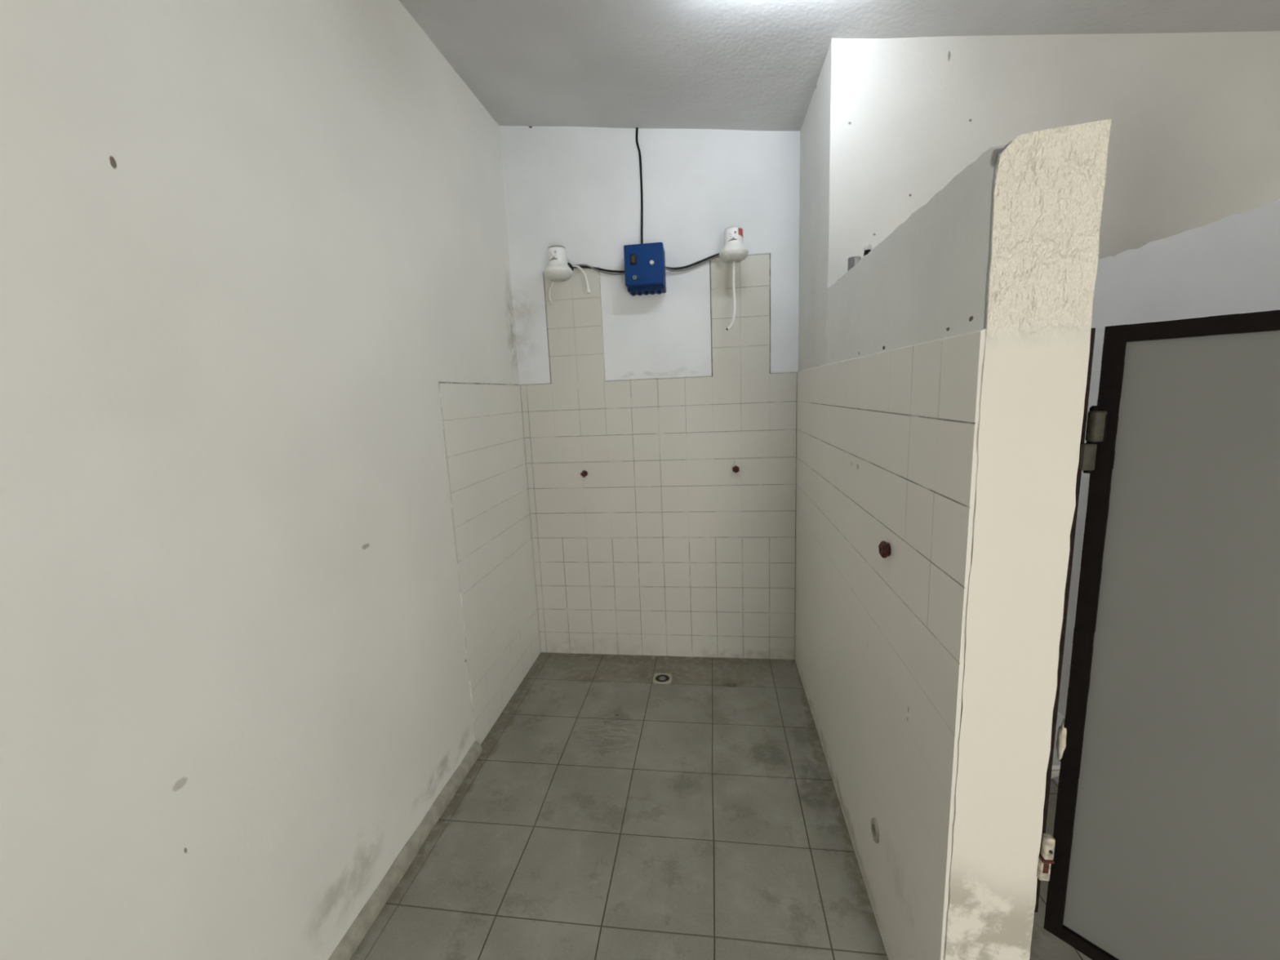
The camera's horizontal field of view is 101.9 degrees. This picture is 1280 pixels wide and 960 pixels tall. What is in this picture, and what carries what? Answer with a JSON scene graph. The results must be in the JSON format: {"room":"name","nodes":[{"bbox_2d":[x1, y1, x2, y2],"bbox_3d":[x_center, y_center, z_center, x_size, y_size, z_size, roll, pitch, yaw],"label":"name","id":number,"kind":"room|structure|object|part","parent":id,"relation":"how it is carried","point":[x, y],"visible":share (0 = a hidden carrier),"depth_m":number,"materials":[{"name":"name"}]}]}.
{"room":"shower room","nodes":[
{"label":"shower room","id":0,"kind":"room"},
{"bbox_2d":[0,0,540,959],"bbox_3d":[-1.049,-0.012,0.752,0.126,3.031,4.603,-1,10,8],"label":"wall","id":1,"kind":"structure","parent":0,"point":[267,580],"depth_m":1.20,"materials":[{"name":"paint"}]},
{"bbox_2d":[328,741,482,959],"bbox_3d":[-0.975,1.508,0.559,0.037,0.053,3.650,-1,10,8],"label":"baseboard","id":2,"kind":"structure","parent":1,"relation":"attached to","point":[353,938],"depth_m":1.75,"materials":[{"name":"grey tile"}]},
{"bbox_3d":[-0.713,0.344,2.659,0.004,1.652,0.906,-1,10,8],"label":"tile panel","id":3,"kind":"part","parent":1,"relation":"part of","materials":[{"name":"white tile"}]},
{"bbox_2d":[498,125,799,659],"bbox_3d":[0.039,-0.431,2.945,1.685,3.044,0.127,-1,10,8],"label":"wall","id":4,"kind":"structure","parent":0,"point":[663,548],"depth_m":2.86,"materials":[{"name":"paint"}]},
{"bbox_2d":[543,244,591,304],"bbox_3d":[-0.404,-1.062,2.687,0.196,0.269,0.278,-8,11,-29],"label":"shower","id":5,"kind":"object","parent":4,"relation":"attached to","point":[557,269],"visible":1,"depth_m":2.62,"materials":[{"name":"white plastic"}]},
{"bbox_3d":[-0.420,-1.044,2.669,0.145,0.036,0.145,-1,10,8],"label":"spray plate","id":6,"kind":"part","parent":5,"relation":"part of","materials":[{"name":"white plastic"}]},
{"bbox_2d":[580,470,587,477],"bbox_3d":[-0.320,-0.035,2.983,0.043,0.042,0.048,-1,10,8],"label":"stem","id":7,"kind":"object","parent":4,"relation":"attached to","point":[584,473],"visible":1,"depth_m":2.97,"materials":[{"name":"red metal"}]},
{"bbox_2d":[568,264,624,275],"bbox_3d":[-0.228,-1.122,2.762,0.326,0.066,0.084,-4,10,-8],"label":"cable","id":8,"kind":"object","parent":4,"relation":"attached to","point":[598,269],"visible":0.78,"depth_m":2.78,"materials":[{"name":"black rubber"}]},
{"bbox_2d":[623,242,666,296],"bbox_3d":[0.029,-1.083,2.683,0.198,0.235,0.183,-1,10,8],"label":"switch box","id":9,"kind":"object","parent":4,"relation":"attached to","point":[644,263],"visible":1,"depth_m":2.61,"materials":[{"name":"blue plastic"}]},
{"bbox_3d":[0.108,0.253,2.992,1.534,1.647,0.006,-1,10,8],"label":"panel","id":10,"kind":"part","parent":4,"relation":"part of","materials":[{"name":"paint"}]},
{"bbox_2d":[664,253,719,271],"bbox_3d":[0.279,-1.127,2.695,0.306,0.067,0.078,1,10,19],"label":"cable","id":11,"kind":"object","parent":4,"relation":"attached to","point":[712,257],"visible":0.88,"depth_m":2.71,"materials":[{"name":"black rubber"}]},
{"bbox_2d":[719,226,748,330],"bbox_3d":[0.470,-0.993,2.602,0.140,0.489,0.230,-1,10,8],"label":"shower","id":12,"kind":"object","parent":4,"relation":"attached to","point":[734,251],"visible":1,"depth_m":2.49,"materials":[{"name":"white plastic"}]},
{"bbox_2d":[728,231,737,241],"bbox_3d":[0.443,-1.167,2.486,0.044,0.041,0.007,1,10,18],"label":"print","id":13,"kind":"object","parent":12,"relation":"attached to","point":[732,235],"depth_m":2.48,"materials":[{"name":"grey"}]},
{"bbox_3d":[0.459,-1.087,2.541,0.137,0.034,0.137,-1,10,8],"label":"spray plate","id":14,"kind":"part","parent":12,"relation":"part of","materials":[{"name":"white plastic"}]},
{"bbox_2d":[732,466,739,472],"bbox_3d":[0.529,-0.059,2.863,0.036,0.040,0.046,-1,10,8],"label":"stem","id":15,"kind":"object","parent":4,"relation":"attached to","point":[735,468],"visible":1,"depth_m":2.85,"materials":[{"name":"red metal"}]},
{"bbox_2d":[350,652,1092,959],"bbox_3d":[1.321,1.422,0.674,4.655,0.010,4.711,-1,10,8],"label":"floor","id":16,"kind":"structure","parent":0,"point":[607,811],"depth_m":1.86,"materials":[{"name":"grey tile"}]},
{"bbox_2d":[652,672,671,684],"bbox_3d":[0.124,1.099,2.874,0.104,0.008,0.104,-1,10,8],"label":"floor drain","id":17,"kind":"object","parent":16,"relation":"on","point":[659,678],"visible":1,"depth_m":2.87,"materials":[{"name":"beige plastic"}]},
{"bbox_2d":[1050,711,1065,779],"bbox_3d":[1.264,0.713,1.865,0.380,1.000,0.678,-1,10,8],"label":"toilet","id":18,"kind":"object","parent":16,"relation":"on","point":[1055,763],"visible":0.02,"depth_m":1.59,"materials":[{"name":"white ceramic"}]},
{"bbox_3d":[1.266,1.020,1.842,0.370,0.402,0.520,-1,10,8],"label":"bowl","id":19,"kind":"part","parent":18,"relation":"part of","materials":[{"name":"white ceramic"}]},
{"bbox_2d":[398,0,1279,130],"bbox_3d":[1.204,-1.340,0.214,4.743,0.652,4.800,-1,10,8],"label":"ceiling","id":20,"kind":"structure","parent":0,"point":[721,64],"depth_m":1.96,"materials":[{"name":"paint"}]},
{"bbox_2d":[635,127,643,244],"bbox_3d":[-0.002,-1.504,2.679,0.026,0.632,0.057,-1,10,8],"label":"power cable","id":21,"kind":"object","parent":20,"relation":"hanging from","point":[637,128],"visible":0.84,"depth_m":2.69,"materials":[{"name":"black rubber"}]},
{"bbox_2d":[795,116,1112,959],"bbox_3d":[0.814,0.250,1.907,0.167,1.962,1.925,-1,10,8],"label":"wall partition","id":22,"kind":"structure","parent":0,"point":[940,424],"depth_m":1.03,"materials":[{"name":"tile"}]},
{"bbox_2d":[847,256,856,271],"bbox_3d":[0.766,-0.759,1.859,0.041,0.071,0.041,-1,10,8],"label":"pipe","id":23,"kind":"object","parent":22,"relation":"on","point":[851,260],"visible":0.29,"depth_m":1.84,"materials":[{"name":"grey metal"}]},
{"bbox_2d":[853,256,861,265],"bbox_3d":[0.755,-0.742,1.800,0.025,0.058,0.025,-1,10,8],"label":"pipe nipple","id":24,"kind":"object","parent":22,"relation":"on","point":[857,259],"visible":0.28,"depth_m":1.79,"materials":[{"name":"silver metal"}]},
{"bbox_2d":[862,244,871,256],"bbox_3d":[0.704,-0.704,1.606,0.026,0.050,0.026,-1,10,8],"label":"cap","id":25,"kind":"object","parent":22,"relation":"on","point":[867,248],"visible":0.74,"depth_m":1.60,"materials":[{"name":"white plastic"}]},
{"bbox_2d":[871,817,879,843],"bbox_3d":[0.688,1.022,1.515,0.011,0.067,0.058,-1,10,8],"label":"socket","id":26,"kind":"object","parent":22,"relation":"attached to","point":[874,827],"visible":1,"depth_m":1.50,"materials":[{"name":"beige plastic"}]},
{"bbox_2d":[878,541,890,558],"bbox_3d":[0.645,0.182,1.361,0.033,0.043,0.043,-1,10,8],"label":"stem","id":27,"kind":"object","parent":22,"relation":"attached to","point":[884,548],"visible":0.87,"depth_m":1.35,"materials":[{"name":"red metal"}]},
{"bbox_3d":[0.741,0.398,1.945,0.006,1.653,1.919,-1,10,8],"label":"tile panel","id":28,"kind":"part","parent":22,"relation":"part of","materials":[{"name":"white tile"}]},
{"bbox_2d":[1033,328,1095,912],"bbox_3d":[0.768,0.305,0.964,0.015,1.132,0.036,-1,10,8],"label":"door frame","id":29,"kind":"structure","parent":22,"relation":"attached to","point":[1073,519],"depth_m":0.93,"materials":[{"name":"brown paint"}]},
{"bbox_2d":[1036,309,1279,959],"bbox_3d":[0.973,0.357,0.700,0.055,1.167,0.660,-9,12,-36],"label":"door","id":30,"kind":"structure","parent":22,"relation":"in","point":[1164,844],"depth_m":0.83,"materials":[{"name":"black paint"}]},
{"bbox_2d":[798,31,1279,370],"bbox_3d":[2.355,-0.320,2.295,3.123,2.848,0.814,-1,10,8],"label":"wall","id":31,"kind":"structure","parent":0,"point":[888,124],"depth_m":1.84,"materials":[{"name":"paint"}]},
{"bbox_2d":[1053,200,1279,782],"bbox_3d":[1.604,0.299,1.430,0.159,1.961,1.341,-1,10,8],"label":"wall","id":32,"kind":"structure","parent":0,"point":[1230,264],"depth_m":1.45,"materials":[{"name":"paint"}]}
]}

